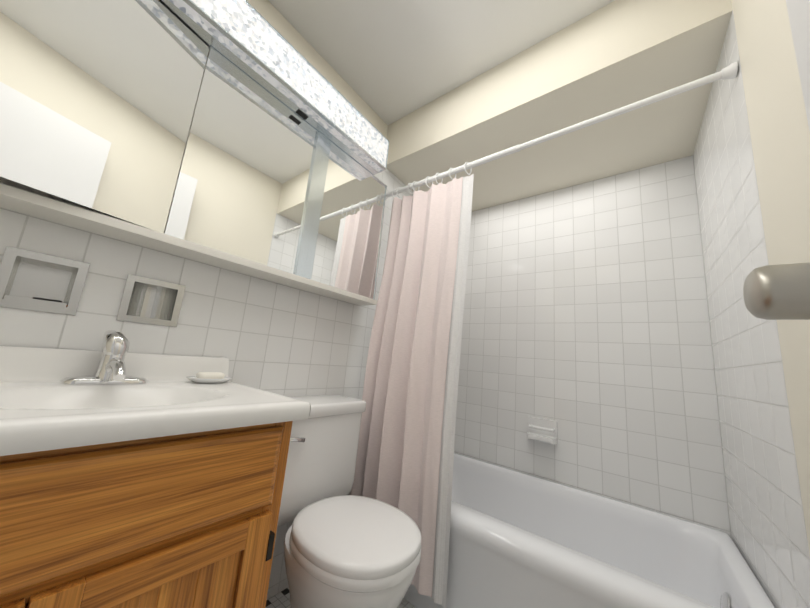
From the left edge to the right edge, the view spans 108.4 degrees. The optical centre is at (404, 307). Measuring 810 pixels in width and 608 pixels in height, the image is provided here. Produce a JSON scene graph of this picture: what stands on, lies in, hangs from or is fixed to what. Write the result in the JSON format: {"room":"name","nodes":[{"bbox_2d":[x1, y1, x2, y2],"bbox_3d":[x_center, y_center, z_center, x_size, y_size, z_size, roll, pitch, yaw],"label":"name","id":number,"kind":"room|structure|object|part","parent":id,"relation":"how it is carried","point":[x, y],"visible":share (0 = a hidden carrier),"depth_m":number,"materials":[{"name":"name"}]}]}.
{"room":"bathroom","nodes":[
{"label":"bathroom","id":0,"kind":"room"},
{"bbox_2d":[0,0,412,599],"bbox_3d":[-0.458,-0.035,1.393,0.100,2.400,2.200,-3,-13,37],"label":"wall","id":1,"kind":"structure","parent":0,"point":[273,337],"depth_m":1.07,"materials":[{"name":"tile"}]},
{"bbox_2d":[0,246,89,314],"bbox_3d":[-0.927,-0.061,0.747,0.066,0.141,0.136,-3,-13,37],"label":"wall holder","id":2,"kind":"object","parent":1,"relation":"attached to","point":[31,280],"visible":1,"depth_m":0.75,"materials":[{"name":"white ceramic"}]},
{"bbox_2d":[116,274,185,326],"bbox_3d":[-0.795,-0.016,0.914,0.063,0.136,0.141,-3,-13,37],"label":"wall niche","id":3,"kind":"object","parent":1,"relation":"attached to","point":[150,301],"visible":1,"depth_m":0.92,"materials":[{"name":"white ceramic"}]},
{"bbox_2d":[100,0,389,183],"bbox_3d":[-0.548,-0.906,1.080,0.202,0.160,1.266,-3,-13,37],"label":"light fixture","id":4,"kind":"object","parent":1,"relation":"attached to","point":[229,41],"depth_m":1.04,"materials":[{"name":"white plastic"}]},
{"bbox_3d":[-0.777,-0.575,0.693,0.006,0.647,0.470,-1,-12,28],"label":"door","id":5,"kind":"part","parent":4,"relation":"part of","materials":[{"name":"clear glass"}]},
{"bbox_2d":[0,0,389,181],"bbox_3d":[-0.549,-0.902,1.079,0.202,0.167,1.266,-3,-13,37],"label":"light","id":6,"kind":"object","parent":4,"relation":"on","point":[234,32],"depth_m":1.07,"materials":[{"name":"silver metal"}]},
{"bbox_3d":[-0.402,-0.444,1.240,0.005,0.648,0.879,-3,-13,37],"label":"glass","id":7,"kind":"part","parent":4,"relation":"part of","materials":[{"name":"white"}]},
{"bbox_3d":[-0.397,-0.443,1.237,0.018,0.655,0.886,-3,-13,37],"label":"frame","id":8,"kind":"part","parent":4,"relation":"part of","materials":[{"name":"silver metal"}]},
{"bbox_2d":[385,61,737,199],"bbox_3d":[0.441,-0.689,1.333,1.444,0.067,0.054,-3,-13,37],"label":"curtain rod","id":9,"kind":"object","parent":1,"relation":"attached to","point":[729,72],"visible":0.85,"depth_m":1.14,"materials":[{"name":"white metal"}]},
{"bbox_2d":[350,174,473,607],"bbox_3d":[0.025,0.225,1.367,0.507,1.783,0.126,-3,-13,37],"label":"shower curtain","id":10,"kind":"object","parent":9,"relation":"hanging from","point":[405,456],"visible":0.88,"depth_m":1.33,"materials":[{"name":"pink fabric"}]},
{"bbox_2d":[265,587,416,607],"bbox_3d":[0.051,1.159,0.702,1.652,0.100,2.400,-3,-13,37],"label":"floor","id":11,"kind":"structure","parent":0,"point":[281,599],"depth_m":1.14,"materials":[{"name":"tile"}]},
{"bbox_2d":[0,330,310,607],"bbox_3d":[-0.697,0.516,0.522,0.526,0.969,0.768,-3,-13,37],"label":"bathroom vanity","id":12,"kind":"object","parent":11,"relation":"on","point":[135,480],"visible":1,"depth_m":0.52,"materials":[{"name":"brown wood"}]},
{"bbox_2d":[59,330,147,384],"bbox_3d":[-0.726,0.126,0.736,0.182,0.134,0.160,-3,-13,37],"label":"faucet","id":13,"kind":"object","parent":12,"relation":"on","point":[113,366],"depth_m":0.74,"materials":[{"name":"silver metal"}]},
{"bbox_3d":[-0.504,0.300,0.414,0.019,0.168,0.688,-3,-13,37],"label":"drawer","id":14,"kind":"part","parent":12,"relation":"part of","materials":[{"name":"brown wood"}]},
{"bbox_3d":[-0.616,0.228,0.922,0.086,0.014,0.128,-3,-13,37],"label":"soap dish","id":15,"kind":"part","parent":12,"relation":"part of","materials":[{"name":"white ceramic"}]},
{"bbox_2d":[277,395,421,607],"bbox_3d":[-0.252,0.741,0.978,0.661,0.766,0.497,-3,-13,37],"label":"toilet","id":16,"kind":"object","parent":11,"relation":"on","point":[343,548],"visible":0.77,"depth_m":0.89,"materials":[{"name":"white ceramic"}]},
{"bbox_3d":[-0.412,0.567,1.143,0.216,0.394,0.494,-3,-13,37],"label":"tank","id":17,"kind":"part","parent":16,"relation":"part of","materials":[{"name":"white ceramic"}]},
{"bbox_3d":[-0.151,0.699,0.908,0.414,0.064,0.356,-3,-13,37],"label":"seat","id":18,"kind":"part","parent":16,"relation":"part of","materials":[{"name":"white plastic"}]},
{"bbox_2d":[404,452,774,607],"bbox_3d":[0.506,1.060,1.303,1.446,0.386,0.752,-3,-13,37],"label":"bathtub","id":19,"kind":"object","parent":11,"relation":"on","point":[518,539],"visible":0.62,"depth_m":1.12,"materials":[{"name":"white ceramic"}]},
{"bbox_2d":[268,0,614,124],"bbox_3d":[0.266,-1.292,1.144,1.652,0.100,2.400,-3,-13,37],"label":"ceiling","id":20,"kind":"structure","parent":0,"point":[390,61],"depth_m":1.32,"materials":[{"name":"paint"}]},
{"bbox_2d":[387,0,731,211],"bbox_3d":[0.684,-0.964,1.669,1.452,0.286,0.755,-3,-13,37],"label":"soffit","id":21,"kind":"structure","parent":0,"point":[613,55],"depth_m":1.35,"materials":[{"name":"beige paint"}]},
{"bbox_2d":[454,155,730,536],"bbox_3d":[0.851,0.155,1.814,1.452,2.400,0.100,-3,-13,37],"label":"wall","id":22,"kind":"structure","parent":0,"point":[586,323],"depth_m":1.59,"materials":[{"name":"tile"}]},
{"bbox_2d":[527,416,556,443],"bbox_3d":[0.759,0.685,1.631,0.150,0.116,0.082,-3,-13,37],"label":"soap dish","id":23,"kind":"object","parent":22,"relation":"attached to","point":[542,430],"visible":1,"depth_m":1.63,"materials":[{"name":"white ceramic"}]},
{"bbox_2d":[693,0,809,607],"bbox_3d":[0.774,-0.098,0.452,0.100,2.400,2.200,-3,-13,37],"label":"wall","id":24,"kind":"structure","parent":0,"point":[751,156],"depth_m":0.82,"materials":[{"name":"tile"}]},
{"bbox_3d":[-0.534,-0.288,0.031,1.452,2.400,0.100,-3,-13,37],"label":"wall","id":25,"kind":"structure","parent":0,"visible":0},
{"bbox_2d":[743,0,809,319],"bbox_3d":[0.224,-0.051,-0.010,0.115,2.028,0.810,-2,-12,33],"label":"door","id":26,"kind":"structure","parent":25,"relation":"in","point":[777,292],"depth_m":0.30,"materials":[{"name":"paint"}]},
{"bbox_3d":[0.403,-0.016,0.291,0.080,0.072,0.072,-2,-12,33],"label":"knob","id":27,"kind":"part","parent":26,"relation":"part of","materials":[{"name":"silver metal"}]}
]}

